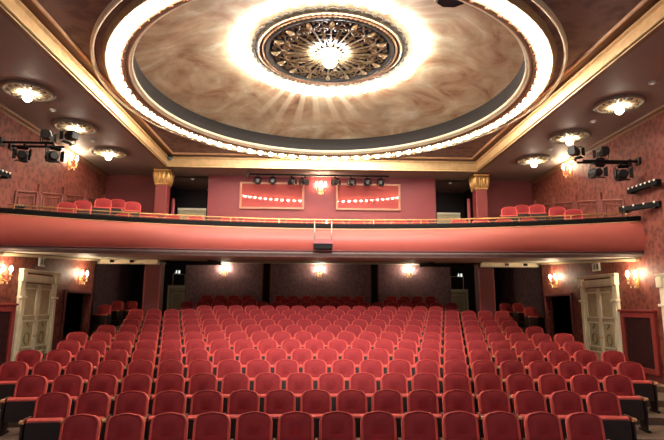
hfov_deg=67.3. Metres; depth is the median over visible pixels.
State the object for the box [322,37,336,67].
hanging lamp
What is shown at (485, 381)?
seat
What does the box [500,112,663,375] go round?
wall
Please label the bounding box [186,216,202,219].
seat
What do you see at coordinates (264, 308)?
seat
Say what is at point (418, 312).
seat
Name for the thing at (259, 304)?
seat
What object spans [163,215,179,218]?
seat
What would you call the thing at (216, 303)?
seat
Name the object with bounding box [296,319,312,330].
seat
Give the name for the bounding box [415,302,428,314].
seat
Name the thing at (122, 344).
seat
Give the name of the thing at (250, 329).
seat
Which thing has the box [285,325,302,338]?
seat
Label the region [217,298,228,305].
seat
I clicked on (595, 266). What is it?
exit sign
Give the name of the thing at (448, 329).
seat
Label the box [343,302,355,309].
seat
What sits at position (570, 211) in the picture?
seat
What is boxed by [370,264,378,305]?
trim
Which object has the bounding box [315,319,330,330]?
seat
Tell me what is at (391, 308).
seat
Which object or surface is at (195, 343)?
seat
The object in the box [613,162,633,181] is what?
stage light
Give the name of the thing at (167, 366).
seat
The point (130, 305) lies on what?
seat
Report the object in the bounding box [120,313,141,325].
seat
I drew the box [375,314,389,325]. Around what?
seat
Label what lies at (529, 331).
seat
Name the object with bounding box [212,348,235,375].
seat
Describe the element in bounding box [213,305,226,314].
seat
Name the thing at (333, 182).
stage light
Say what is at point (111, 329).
seat
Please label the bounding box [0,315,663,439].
floor
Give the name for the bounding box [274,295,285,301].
seat
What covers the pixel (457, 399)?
seat
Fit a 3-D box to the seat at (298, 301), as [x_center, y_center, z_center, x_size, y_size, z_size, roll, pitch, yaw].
[-1.331,3.566,19.816,0.543,0.881,0.445,1,-10,-3]
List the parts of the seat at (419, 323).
backrest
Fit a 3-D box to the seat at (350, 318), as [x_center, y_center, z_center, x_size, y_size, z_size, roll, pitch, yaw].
[0.486,3.429,15.762,0.543,0.881,0.445,1,-10,-1]
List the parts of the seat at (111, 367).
backrest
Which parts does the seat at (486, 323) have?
backrest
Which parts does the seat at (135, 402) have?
backrest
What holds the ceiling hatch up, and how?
attached to the ceiling at (189, 55)
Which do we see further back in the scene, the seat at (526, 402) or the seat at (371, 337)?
the seat at (371, 337)
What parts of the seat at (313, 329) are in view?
backrest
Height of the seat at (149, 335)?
0.881 m
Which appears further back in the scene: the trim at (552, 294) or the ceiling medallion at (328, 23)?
the trim at (552, 294)
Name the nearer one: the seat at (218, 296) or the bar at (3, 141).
the bar at (3, 141)
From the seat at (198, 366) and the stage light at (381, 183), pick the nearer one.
the seat at (198, 366)
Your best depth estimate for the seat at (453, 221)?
13.47 m
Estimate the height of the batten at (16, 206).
0.166 m
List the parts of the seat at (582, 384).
backrest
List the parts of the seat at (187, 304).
backrest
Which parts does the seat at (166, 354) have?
backrest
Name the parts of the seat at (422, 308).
backrest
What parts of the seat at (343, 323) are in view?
backrest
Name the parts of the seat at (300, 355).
backrest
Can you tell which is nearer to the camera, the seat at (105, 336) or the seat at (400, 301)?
the seat at (105, 336)
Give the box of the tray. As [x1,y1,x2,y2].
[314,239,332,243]
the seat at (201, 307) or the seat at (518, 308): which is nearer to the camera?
the seat at (201, 307)
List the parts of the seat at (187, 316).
backrest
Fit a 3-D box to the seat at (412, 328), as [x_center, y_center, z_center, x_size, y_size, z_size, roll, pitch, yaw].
[2.220,3.350,13.707,0.543,0.881,0.445,0,-10,1]
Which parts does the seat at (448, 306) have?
backrest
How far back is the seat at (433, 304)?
18.95 m
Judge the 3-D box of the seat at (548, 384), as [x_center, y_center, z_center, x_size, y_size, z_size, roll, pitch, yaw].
[3.810,3.101,8.517,0.543,0.881,0.445,0,-10,3]
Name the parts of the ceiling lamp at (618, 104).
globe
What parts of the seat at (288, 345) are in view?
backrest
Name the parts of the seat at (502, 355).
backrest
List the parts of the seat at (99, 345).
backrest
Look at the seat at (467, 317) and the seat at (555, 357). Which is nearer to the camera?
the seat at (555, 357)
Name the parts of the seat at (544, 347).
backrest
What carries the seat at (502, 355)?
on the floor
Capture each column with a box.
[153,169,174,217]
[469,174,489,219]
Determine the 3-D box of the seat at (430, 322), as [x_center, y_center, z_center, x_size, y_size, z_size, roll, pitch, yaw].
[3.004,3.395,14.714,0.543,0.881,0.445,0,-10,2]
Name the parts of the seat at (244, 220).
backrest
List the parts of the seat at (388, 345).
backrest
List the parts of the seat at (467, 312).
backrest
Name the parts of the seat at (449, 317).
backrest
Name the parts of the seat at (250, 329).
backrest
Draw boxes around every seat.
[0,361,28,399]
[0,375,47,436]
[15,349,42,374]
[18,392,71,439]
[31,361,60,392]
[45,349,71,375]
[51,202,76,212]
[51,374,83,414]
[57,340,80,361]
[58,414,100,439]
[61,391,110,439]
[64,360,92,392]
[66,332,87,349]
[74,200,91,213]
[74,349,99,375]
[75,374,117,414]
[83,331,111,350]
[83,339,106,361]
[86,360,123,393]
[90,325,115,341]
[91,198,111,214]
[91,304,111,330]
[94,349,127,377]
[102,339,131,364]
[102,391,148,439]
[104,413,144,439]
[107,331,134,353]
[110,199,125,215]
[111,301,123,325]
[111,373,151,415]
[112,325,137,340]
[115,213,132,216]
[117,319,139,336]
[118,360,153,393]
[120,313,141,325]
[121,201,140,216]
[122,301,137,320]
[124,309,143,319]
[124,349,155,376]
[128,339,156,363]
[132,331,158,352]
[135,325,159,344]
[138,319,159,335]
[140,313,160,329]
[141,214,157,217]
[142,309,161,323]
[144,390,186,439]
[148,373,184,415]
[148,412,187,439]
[151,359,183,393]
[153,348,182,377]
[155,339,181,364]
[157,331,180,353]
[158,325,180,344]
[159,319,179,336]
[160,314,179,329]
[161,309,178,323]
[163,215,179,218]
[178,301,193,318]
[180,309,195,323]
[180,314,197,329]
[180,319,199,336]
[181,325,201,344]
[182,331,203,353]
[182,339,205,364]
[183,348,208,377]
[184,359,212,393]
[185,373,217,414]
[185,390,222,439]
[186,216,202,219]
[188,412,230,439]
[195,301,208,313]
[196,305,210,315]
[198,309,212,322]
[200,295,212,300]
[200,314,215,328]
[201,319,218,334]
[202,298,213,306]
[204,325,221,341]
[206,331,225,351]
[209,339,229,361]
[211,301,223,310]
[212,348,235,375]
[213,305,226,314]
[214,295,225,301]
[215,309,229,320]
[216,359,241,392]
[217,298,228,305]
[218,314,233,325]
[221,218,238,221]
[221,319,237,332]
[221,373,249,413]
[225,325,242,340]
[225,389,259,439]
[226,301,238,309]
[228,295,238,301]
[229,305,242,314]
[229,331,247,349]
[230,411,272,439]
[231,298,242,305]
[232,309,246,319]
[233,339,253,360]
[236,314,251,325]
[239,348,261,373]
[240,319,256,331]
[241,295,252,301]
[241,302,253,309]
[242,217,259,221]
[245,298,256,305]
[245,305,257,313]
[245,325,262,339]
[245,359,270,390]
[249,309,262,319]
[251,331,269,348]
[253,372,281,412]
[254,314,268,324]
[256,302,268,309]
[257,339,277,359]
[259,319,274,331]
[260,305,273,313]
[264,219,280,222]
[264,389,295,439]
[265,325,282,339]
[265,348,286,372]
[266,309,279,318]
[271,302,282,309]
[271,314,285,324]
[272,331,290,348]
[273,411,313,439]
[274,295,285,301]
[274,359,298,389]
[276,305,288,313]
[278,319,293,331]
[280,298,291,305]
[281,339,300,358]
[282,309,295,318]
[285,218,301,222]
[285,302,297,309]
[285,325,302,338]
[286,372,312,410]
[288,295,298,301]
[289,314,303,324]
[291,305,304,313]
[291,348,312,372]
[294,299,304,305]
[294,331,312,347]
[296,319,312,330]
[298,309,311,318]
[300,302,311,309]
[300,389,331,439]
[301,296,311,301]
[303,359,326,388]
[304,339,324,358]
[305,325,322,338]
[306,314,320,324]
[307,220,323,223]
[307,299,318,305]
[307,306,319,313]
[314,296,324,301]
[314,302,326,309]
[315,310,328,318]
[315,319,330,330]
[315,331,333,347]
[315,411,355,439]
[316,348,338,372]
[317,372,344,410]
[321,299,332,305]
[322,306,334,313]
[323,314,337,324]
[325,325,341,338]
[327,220,344,223]
[327,296,337,301]
[327,339,347,358]
[329,302,340,309]
[331,310,344,319]
[331,359,355,389]
[333,319,348,331]
[335,299,345,305]
[336,389,367,439]
[337,306,349,313]
[337,332,355,348]
[340,296,350,301]
[341,314,355,325]
[342,348,363,372]
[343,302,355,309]
[345,325,361,339]
[347,310,360,319]
[348,221,365,223]
[348,299,359,305]
[349,372,376,411]
[351,339,370,359]
[352,306,365,314]
[352,319,367,331]
[353,296,363,302]
[357,302,369,309]
[357,411,396,439]
[358,314,372,325]
[358,332,376,348]
[359,359,383,390]
[363,310,376,319]
[365,325,381,339]
[367,348,389,373]
[368,306,380,314]
[369,219,386,223]
[370,319,385,332]
[371,389,403,439]
[372,302,383,310]
[374,339,393,360]
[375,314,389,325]
[379,310,392,320]
[379,332,397,350]
[380,372,407,413]
[382,299,393,306]
[383,306,395,315]
[384,325,401,341]
[386,296,396,302]
[386,302,398,311]
[387,359,411,392]
[388,319,404,333]
[390,221,407,223]
[392,314,406,326]
[392,348,414,376]
[395,310,409,321]
[396,299,407,306]
[397,339,417,363]
[398,306,411,315]
[398,411,437,439]
[399,296,409,302]
[401,302,413,311]
[401,332,419,351]
[404,325,421,343]
[404,389,442,439]
[407,320,423,335]
[409,315,424,329]
[410,299,421,307]
[411,220,428,223]
[411,373,442,413]
[412,296,422,301]
[412,310,426,323]
[414,306,427,319]
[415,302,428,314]
[415,359,442,393]
[418,349,442,377]
[420,340,442,364]
[422,332,442,353]
[424,299,435,310]
[424,325,443,344]
[425,296,436,302]
[425,320,443,337]
[427,315,443,330]
[428,310,443,324]
[429,306,444,319]
[430,303,443,314]
[439,411,479,439]
[440,389,479,435]
[441,360,471,391]
[441,373,475,413]
[442,340,466,363]
[442,349,469,377]
[443,315,461,330]
[443,320,462,336]
[443,325,463,343]
[443,332,465,353]
[444,303,460,319]
[444,310,460,324]
[450,220,467,222]
[460,310,475,324]
[461,315,476,330]
[462,320,479,337]
[463,326,481,344]
[464,332,484,353]
[466,340,487,364]
[468,349,491,376]
[470,360,496,392]
[472,219,488,222]
[472,373,502,411]
[476,390,510,439]
[477,310,491,325]
[479,315,494,329]
[481,411,521,439]
[482,320,498,337]
[484,326,501,344]
[487,332,506,352]
[490,340,511,362]
[494,311,508,322]
[495,218,512,221]
[495,349,517,375]
[497,315,518,327]
[499,303,512,317]
[500,207,517,221]
[500,360,525,392]
[501,320,523,333]
[505,326,522,341]
[506,373,534,412]
[509,333,528,350]
[512,303,530,326]
[513,390,547,438]
[514,340,535,361]
[515,205,528,219]
[521,218,536,220]
[521,349,544,374]
[522,412,563,439]
[524,307,543,330]
[525,326,543,340]
[527,204,546,220]
[528,360,554,391]
[531,333,551,349]
[538,341,560,360]
[538,374,567,412]
[547,207,565,219]
[547,350,570,374]
[550,390,583,438]
[554,333,573,349]
[557,361,583,390]
[563,341,584,360]
[564,209,584,219]
[564,412,609,439]
[570,374,600,412]
[574,350,597,373]
[586,391,636,439]
[587,361,613,390]
[601,350,625,374]
[603,374,650,433]
[616,361,660,413]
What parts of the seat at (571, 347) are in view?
backrest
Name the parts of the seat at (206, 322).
backrest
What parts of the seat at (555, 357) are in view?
backrest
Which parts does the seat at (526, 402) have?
seat, backrest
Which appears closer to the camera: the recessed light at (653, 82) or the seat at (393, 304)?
the recessed light at (653, 82)
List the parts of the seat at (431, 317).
backrest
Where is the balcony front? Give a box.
[0,214,644,250]
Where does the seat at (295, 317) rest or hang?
on the floor
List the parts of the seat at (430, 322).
backrest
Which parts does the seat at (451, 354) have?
backrest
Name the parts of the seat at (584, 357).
backrest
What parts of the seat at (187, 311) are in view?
backrest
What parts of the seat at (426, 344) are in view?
backrest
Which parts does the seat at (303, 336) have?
backrest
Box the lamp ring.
[90,0,567,159]
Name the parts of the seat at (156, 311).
backrest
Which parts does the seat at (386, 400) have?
backrest, seat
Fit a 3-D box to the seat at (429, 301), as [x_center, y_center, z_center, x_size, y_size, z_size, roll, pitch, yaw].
[3.923,3.592,19.810,0.602,0.881,0.445,0,-10,4]
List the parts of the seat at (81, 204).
backrest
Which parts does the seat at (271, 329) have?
backrest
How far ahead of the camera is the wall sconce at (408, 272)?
22.24 m
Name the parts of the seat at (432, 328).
backrest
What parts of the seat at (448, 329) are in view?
backrest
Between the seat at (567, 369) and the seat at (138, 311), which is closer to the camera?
the seat at (567, 369)
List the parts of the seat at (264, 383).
backrest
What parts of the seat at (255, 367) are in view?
backrest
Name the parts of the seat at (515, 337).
backrest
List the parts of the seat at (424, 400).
backrest, seat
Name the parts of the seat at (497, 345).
backrest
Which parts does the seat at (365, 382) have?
backrest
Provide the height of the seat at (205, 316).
0.881 m
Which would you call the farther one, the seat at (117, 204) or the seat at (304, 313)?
the seat at (304, 313)
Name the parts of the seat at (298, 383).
backrest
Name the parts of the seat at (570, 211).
backrest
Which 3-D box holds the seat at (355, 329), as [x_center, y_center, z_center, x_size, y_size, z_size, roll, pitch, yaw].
[0.571,3.341,13.703,0.543,0.881,0.445,1,-10,-1]
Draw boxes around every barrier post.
[171,198,174,213]
[467,198,470,222]
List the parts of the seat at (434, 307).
backrest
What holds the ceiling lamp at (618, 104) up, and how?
attached to the ceiling at (20, 59)
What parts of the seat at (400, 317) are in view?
backrest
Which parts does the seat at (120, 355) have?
backrest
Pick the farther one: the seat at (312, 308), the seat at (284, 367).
the seat at (312, 308)
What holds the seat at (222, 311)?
on the floor
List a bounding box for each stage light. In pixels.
[12,144,31,162]
[40,129,56,145]
[44,144,64,163]
[59,129,78,145]
[253,175,260,184]
[269,175,275,184]
[287,176,296,184]
[299,176,308,185]
[331,177,340,185]
[347,177,355,185]
[364,177,371,185]
[376,177,383,185]
[567,146,584,160]
[587,162,607,178]
[592,146,609,159]
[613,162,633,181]
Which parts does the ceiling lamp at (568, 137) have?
globe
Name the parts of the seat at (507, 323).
backrest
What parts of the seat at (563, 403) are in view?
seat, backrest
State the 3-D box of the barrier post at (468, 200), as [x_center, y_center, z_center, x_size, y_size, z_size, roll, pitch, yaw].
[4.928,0.130,17.861,0.120,1.861,0.120,-3,-10,20]
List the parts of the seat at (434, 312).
backrest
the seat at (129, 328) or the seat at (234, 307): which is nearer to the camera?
the seat at (129, 328)
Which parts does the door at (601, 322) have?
moulding, cornice, moulding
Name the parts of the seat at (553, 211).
backrest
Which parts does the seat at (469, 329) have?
backrest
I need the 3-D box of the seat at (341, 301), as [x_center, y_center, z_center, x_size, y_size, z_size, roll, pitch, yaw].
[0.316,3.586,19.884,0.543,0.881,0.445,1,-10,-1]
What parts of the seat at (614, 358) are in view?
backrest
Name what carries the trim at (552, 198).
attached to the wall at (645, 141)
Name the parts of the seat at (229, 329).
backrest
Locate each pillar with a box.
[142,260,165,318]
[473,263,495,319]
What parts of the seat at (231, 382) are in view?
backrest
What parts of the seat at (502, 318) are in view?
backrest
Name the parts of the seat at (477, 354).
backrest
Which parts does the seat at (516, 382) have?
backrest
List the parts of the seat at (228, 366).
backrest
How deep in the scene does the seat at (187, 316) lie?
15.54 m
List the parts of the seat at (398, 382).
backrest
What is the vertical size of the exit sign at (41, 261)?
0.240 m
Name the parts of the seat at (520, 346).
backrest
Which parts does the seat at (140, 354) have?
backrest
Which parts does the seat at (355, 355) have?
backrest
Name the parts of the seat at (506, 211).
backrest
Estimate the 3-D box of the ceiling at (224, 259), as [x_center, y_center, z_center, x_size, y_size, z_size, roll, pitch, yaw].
[-0.373,1.488,17.918,18.000,0.811,12.980,1,-10,-2]
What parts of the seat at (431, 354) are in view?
backrest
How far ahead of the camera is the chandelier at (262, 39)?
11.37 m
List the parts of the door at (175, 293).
frame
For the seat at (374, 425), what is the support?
on the floor
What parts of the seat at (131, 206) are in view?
backrest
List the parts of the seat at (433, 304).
backrest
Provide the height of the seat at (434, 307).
0.881 m
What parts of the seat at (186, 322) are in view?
backrest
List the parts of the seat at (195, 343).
backrest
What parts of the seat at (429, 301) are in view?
backrest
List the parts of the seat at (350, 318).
backrest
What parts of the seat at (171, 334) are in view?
backrest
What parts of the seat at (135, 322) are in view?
backrest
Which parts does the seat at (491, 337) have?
backrest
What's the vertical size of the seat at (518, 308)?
0.881 m
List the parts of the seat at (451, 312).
backrest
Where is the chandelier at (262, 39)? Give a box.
[235,0,423,95]
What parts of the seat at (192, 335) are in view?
backrest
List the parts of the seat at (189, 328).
backrest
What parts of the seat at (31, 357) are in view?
backrest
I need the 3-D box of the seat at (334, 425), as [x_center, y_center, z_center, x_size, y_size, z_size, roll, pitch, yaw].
[0.045,2.974,6.476,0.543,0.881,0.445,1,-10,-2]
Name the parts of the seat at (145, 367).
backrest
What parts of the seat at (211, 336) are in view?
backrest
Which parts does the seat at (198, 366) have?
backrest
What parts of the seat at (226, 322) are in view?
backrest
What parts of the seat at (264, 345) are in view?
backrest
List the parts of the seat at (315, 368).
backrest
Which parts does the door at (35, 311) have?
moulding, cornice, moulding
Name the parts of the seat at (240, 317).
backrest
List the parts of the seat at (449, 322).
backrest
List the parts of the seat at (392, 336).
backrest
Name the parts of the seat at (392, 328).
backrest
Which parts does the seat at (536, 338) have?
backrest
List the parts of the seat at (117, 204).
backrest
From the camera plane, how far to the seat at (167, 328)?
13.47 m
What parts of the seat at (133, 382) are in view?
backrest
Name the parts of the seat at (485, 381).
backrest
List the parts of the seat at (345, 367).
backrest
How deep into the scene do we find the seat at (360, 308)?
18.00 m
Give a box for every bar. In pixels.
[0,137,54,146]
[8,143,64,150]
[247,171,388,176]
[576,159,631,166]
[582,157,640,165]
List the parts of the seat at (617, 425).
backrest, seat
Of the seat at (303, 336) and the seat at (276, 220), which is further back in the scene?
the seat at (276, 220)
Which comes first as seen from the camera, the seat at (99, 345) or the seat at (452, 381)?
the seat at (452, 381)
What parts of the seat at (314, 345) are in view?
backrest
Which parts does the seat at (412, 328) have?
backrest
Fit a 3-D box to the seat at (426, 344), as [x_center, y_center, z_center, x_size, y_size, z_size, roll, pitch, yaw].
[2.305,3.255,11.648,0.543,0.881,0.445,0,-10,1]
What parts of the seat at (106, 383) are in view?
backrest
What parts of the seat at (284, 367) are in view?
backrest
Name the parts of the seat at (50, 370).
backrest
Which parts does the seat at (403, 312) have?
backrest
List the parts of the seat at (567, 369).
backrest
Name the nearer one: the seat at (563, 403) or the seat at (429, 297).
the seat at (563, 403)
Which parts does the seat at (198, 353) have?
backrest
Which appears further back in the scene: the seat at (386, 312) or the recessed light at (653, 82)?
the seat at (386, 312)
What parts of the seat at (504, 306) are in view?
backrest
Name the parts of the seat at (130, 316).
backrest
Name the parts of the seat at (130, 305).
backrest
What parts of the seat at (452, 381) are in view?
backrest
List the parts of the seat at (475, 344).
backrest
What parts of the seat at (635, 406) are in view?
backrest, seat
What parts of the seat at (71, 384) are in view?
backrest, seat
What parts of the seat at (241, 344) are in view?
backrest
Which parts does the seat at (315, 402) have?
backrest, seat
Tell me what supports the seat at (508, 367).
on the floor
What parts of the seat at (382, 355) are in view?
backrest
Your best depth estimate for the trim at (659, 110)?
13.02 m
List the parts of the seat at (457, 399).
backrest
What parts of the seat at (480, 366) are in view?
backrest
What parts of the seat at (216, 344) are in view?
backrest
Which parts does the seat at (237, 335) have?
backrest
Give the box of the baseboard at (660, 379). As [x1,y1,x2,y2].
[590,348,663,383]
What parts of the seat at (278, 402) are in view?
seat, backrest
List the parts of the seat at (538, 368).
backrest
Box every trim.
[0,0,663,171]
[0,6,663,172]
[0,103,109,177]
[0,208,640,228]
[0,213,640,229]
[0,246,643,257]
[0,253,99,260]
[13,184,41,210]
[39,187,65,210]
[59,289,92,341]
[65,190,86,201]
[87,194,104,202]
[96,259,159,264]
[261,263,270,305]
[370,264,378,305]
[480,263,539,267]
[529,104,663,183]
[533,200,551,208]
[537,259,639,264]
[543,293,575,340]
[551,197,573,208]
[573,195,599,217]
[598,192,625,217]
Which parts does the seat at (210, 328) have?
backrest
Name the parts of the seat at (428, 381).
backrest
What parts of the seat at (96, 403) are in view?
backrest, seat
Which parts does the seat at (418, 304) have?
backrest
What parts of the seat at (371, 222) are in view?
backrest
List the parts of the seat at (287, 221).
backrest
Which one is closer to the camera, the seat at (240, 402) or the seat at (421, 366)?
the seat at (240, 402)
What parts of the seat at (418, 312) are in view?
backrest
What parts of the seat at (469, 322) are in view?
backrest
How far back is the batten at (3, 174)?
11.17 m
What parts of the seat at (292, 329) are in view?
backrest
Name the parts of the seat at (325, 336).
backrest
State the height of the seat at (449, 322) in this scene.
0.881 m
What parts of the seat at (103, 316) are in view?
backrest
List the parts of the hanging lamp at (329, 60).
globe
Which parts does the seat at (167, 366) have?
backrest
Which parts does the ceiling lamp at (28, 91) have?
globe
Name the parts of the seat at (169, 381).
backrest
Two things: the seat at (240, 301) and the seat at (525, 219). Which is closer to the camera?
the seat at (525, 219)
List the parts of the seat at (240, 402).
seat, backrest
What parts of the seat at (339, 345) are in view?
backrest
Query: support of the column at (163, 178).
on the floor
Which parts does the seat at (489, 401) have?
backrest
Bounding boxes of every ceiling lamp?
[0,79,55,101]
[52,119,97,134]
[89,146,127,159]
[516,154,552,166]
[548,129,591,144]
[592,94,646,114]
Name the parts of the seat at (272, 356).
backrest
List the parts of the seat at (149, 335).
backrest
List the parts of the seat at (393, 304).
backrest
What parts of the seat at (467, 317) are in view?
backrest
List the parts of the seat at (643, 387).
backrest, seat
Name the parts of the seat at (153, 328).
backrest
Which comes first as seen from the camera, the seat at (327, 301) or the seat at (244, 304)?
the seat at (244, 304)
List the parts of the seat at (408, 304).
backrest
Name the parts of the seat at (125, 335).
backrest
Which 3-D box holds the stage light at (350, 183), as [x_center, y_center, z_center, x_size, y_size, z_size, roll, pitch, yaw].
[0.642,-1.285,16.688,0.255,0.341,0.301,4,-10,-19]
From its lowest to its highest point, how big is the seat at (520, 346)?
0.881 m
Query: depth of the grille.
11.58 m
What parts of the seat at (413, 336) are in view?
backrest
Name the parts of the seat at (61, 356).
backrest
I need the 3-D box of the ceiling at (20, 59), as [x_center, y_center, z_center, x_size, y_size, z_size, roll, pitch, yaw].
[-0.069,-2.518,11.653,15.060,0.100,16.100,1,-10,-2]
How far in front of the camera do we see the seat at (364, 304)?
19.04 m
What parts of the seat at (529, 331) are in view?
backrest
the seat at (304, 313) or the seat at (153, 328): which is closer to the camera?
the seat at (153, 328)
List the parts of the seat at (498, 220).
backrest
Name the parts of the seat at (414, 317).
backrest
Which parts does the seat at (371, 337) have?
backrest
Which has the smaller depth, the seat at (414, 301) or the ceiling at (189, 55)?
the ceiling at (189, 55)
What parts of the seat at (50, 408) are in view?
seat, backrest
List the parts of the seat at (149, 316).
backrest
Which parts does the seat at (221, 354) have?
backrest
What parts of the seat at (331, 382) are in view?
backrest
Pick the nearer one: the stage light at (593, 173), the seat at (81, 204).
the stage light at (593, 173)
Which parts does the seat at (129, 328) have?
backrest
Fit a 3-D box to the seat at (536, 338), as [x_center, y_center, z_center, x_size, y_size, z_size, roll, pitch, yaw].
[5.294,3.292,12.518,0.543,0.881,0.445,-1,-10,5]
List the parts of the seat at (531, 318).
backrest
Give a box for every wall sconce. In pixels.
[0,265,12,283]
[68,154,78,169]
[78,271,88,284]
[219,267,227,275]
[315,267,323,276]
[316,182,325,194]
[405,268,412,277]
[549,274,557,287]
[562,163,571,177]
[626,270,638,287]
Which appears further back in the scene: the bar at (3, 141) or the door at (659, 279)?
the bar at (3, 141)
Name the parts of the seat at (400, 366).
backrest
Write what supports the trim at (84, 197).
attached to the wall at (52, 177)
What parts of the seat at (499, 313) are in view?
backrest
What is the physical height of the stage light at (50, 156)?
0.467 m
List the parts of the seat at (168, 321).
backrest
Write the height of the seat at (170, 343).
0.881 m
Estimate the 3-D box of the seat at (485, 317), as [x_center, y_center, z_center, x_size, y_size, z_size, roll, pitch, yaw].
[4.891,3.429,15.630,0.543,0.881,0.445,-1,-10,5]
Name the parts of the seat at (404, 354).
backrest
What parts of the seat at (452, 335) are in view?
backrest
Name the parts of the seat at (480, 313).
backrest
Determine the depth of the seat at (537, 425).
6.64 m
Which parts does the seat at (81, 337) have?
backrest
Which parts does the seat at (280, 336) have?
backrest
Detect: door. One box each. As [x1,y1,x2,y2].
[10,268,60,361]
[166,274,185,309]
[450,276,468,312]
[577,273,622,359]
[654,273,663,328]
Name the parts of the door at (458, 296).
frame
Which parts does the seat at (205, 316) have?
backrest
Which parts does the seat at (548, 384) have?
backrest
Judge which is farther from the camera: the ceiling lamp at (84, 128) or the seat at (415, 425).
the ceiling lamp at (84, 128)
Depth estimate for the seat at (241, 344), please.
11.65 m
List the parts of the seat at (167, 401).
backrest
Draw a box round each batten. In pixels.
[0,170,11,178]
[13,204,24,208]
[619,201,660,212]
[627,179,661,193]
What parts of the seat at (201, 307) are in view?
backrest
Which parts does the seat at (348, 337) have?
backrest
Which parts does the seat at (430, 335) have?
backrest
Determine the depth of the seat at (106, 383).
8.35 m
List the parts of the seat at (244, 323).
backrest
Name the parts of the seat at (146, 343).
backrest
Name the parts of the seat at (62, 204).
backrest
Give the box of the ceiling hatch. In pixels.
[434,0,463,6]
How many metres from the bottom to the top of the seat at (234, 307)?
0.881 m
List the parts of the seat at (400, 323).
backrest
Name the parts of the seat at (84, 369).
backrest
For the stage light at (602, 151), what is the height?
0.402 m
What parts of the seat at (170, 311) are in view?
backrest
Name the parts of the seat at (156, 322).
backrest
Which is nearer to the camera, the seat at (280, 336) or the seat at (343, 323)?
the seat at (280, 336)
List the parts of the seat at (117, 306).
backrest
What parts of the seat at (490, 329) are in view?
backrest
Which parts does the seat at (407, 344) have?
backrest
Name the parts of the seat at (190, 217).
backrest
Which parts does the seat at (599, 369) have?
backrest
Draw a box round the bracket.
[314,221,332,249]
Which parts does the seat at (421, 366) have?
backrest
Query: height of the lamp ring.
0.219 m
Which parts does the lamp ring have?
bulb, bulb, bulb, bulb, bulb, bulb, bulb, bulb, bulb, bulb, bulb, bulb, bulb, bulb, bulb, bulb, bulb, bulb, bulb, bulb, bulb, bulb, bulb, bulb, bulb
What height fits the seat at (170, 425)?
0.881 m
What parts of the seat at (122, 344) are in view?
backrest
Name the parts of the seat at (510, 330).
backrest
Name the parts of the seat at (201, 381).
backrest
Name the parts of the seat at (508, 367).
backrest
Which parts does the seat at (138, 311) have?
backrest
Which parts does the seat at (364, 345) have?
backrest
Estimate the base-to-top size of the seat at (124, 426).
0.881 m
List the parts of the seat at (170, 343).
backrest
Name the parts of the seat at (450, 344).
backrest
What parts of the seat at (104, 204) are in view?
backrest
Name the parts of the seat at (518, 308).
backrest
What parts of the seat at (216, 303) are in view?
backrest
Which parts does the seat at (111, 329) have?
backrest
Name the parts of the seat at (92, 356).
backrest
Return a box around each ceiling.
[0,4,663,192]
[1,251,636,264]
[37,0,641,157]
[134,0,523,138]
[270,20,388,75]
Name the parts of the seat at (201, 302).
backrest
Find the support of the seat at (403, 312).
on the floor
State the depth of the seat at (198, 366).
9.54 m
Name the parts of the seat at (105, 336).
backrest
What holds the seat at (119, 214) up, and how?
on the floor
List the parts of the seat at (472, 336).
backrest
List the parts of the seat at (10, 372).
seat, backrest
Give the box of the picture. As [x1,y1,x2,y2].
[239,182,303,209]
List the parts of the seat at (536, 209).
backrest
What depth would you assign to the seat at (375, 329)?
13.87 m
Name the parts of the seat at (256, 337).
backrest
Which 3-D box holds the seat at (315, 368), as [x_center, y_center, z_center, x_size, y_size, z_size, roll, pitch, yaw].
[-0.357,3.133,9.548,0.543,0.881,0.445,1,-10,-3]
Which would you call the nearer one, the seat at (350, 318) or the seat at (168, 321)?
the seat at (168, 321)
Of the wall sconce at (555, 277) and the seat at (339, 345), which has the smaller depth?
the seat at (339, 345)
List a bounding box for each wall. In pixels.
[0,112,132,345]
[63,293,83,335]
[105,175,154,259]
[130,264,501,314]
[133,56,524,149]
[162,186,220,264]
[178,208,205,219]
[184,263,450,310]
[207,175,435,261]
[419,189,479,266]
[437,212,459,222]
[480,181,532,262]
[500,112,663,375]
[552,296,571,333]
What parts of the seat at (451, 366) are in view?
backrest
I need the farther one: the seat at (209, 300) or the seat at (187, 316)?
the seat at (209, 300)
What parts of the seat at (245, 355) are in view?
backrest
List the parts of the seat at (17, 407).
seat, backrest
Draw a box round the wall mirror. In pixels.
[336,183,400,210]
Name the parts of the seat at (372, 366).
backrest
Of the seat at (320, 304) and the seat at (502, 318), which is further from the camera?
the seat at (320, 304)
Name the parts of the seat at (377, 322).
backrest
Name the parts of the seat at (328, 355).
backrest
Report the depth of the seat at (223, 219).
13.34 m
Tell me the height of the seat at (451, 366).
0.881 m
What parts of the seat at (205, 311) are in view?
backrest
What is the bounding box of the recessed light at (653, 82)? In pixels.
[648,80,655,84]
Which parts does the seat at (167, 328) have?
backrest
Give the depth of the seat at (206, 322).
14.60 m
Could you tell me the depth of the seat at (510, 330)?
13.73 m
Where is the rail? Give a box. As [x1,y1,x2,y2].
[8,204,631,223]
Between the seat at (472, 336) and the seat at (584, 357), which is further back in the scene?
the seat at (472, 336)
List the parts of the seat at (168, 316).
backrest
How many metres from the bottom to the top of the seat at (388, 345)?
0.881 m
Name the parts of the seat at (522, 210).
backrest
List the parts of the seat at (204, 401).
seat, backrest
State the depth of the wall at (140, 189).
17.10 m
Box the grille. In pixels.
[269,20,388,80]
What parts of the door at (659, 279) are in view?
cornice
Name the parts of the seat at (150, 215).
backrest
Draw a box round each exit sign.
[38,258,45,266]
[592,263,600,271]
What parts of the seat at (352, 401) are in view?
backrest, seat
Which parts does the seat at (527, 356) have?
backrest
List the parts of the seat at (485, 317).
backrest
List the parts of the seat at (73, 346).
backrest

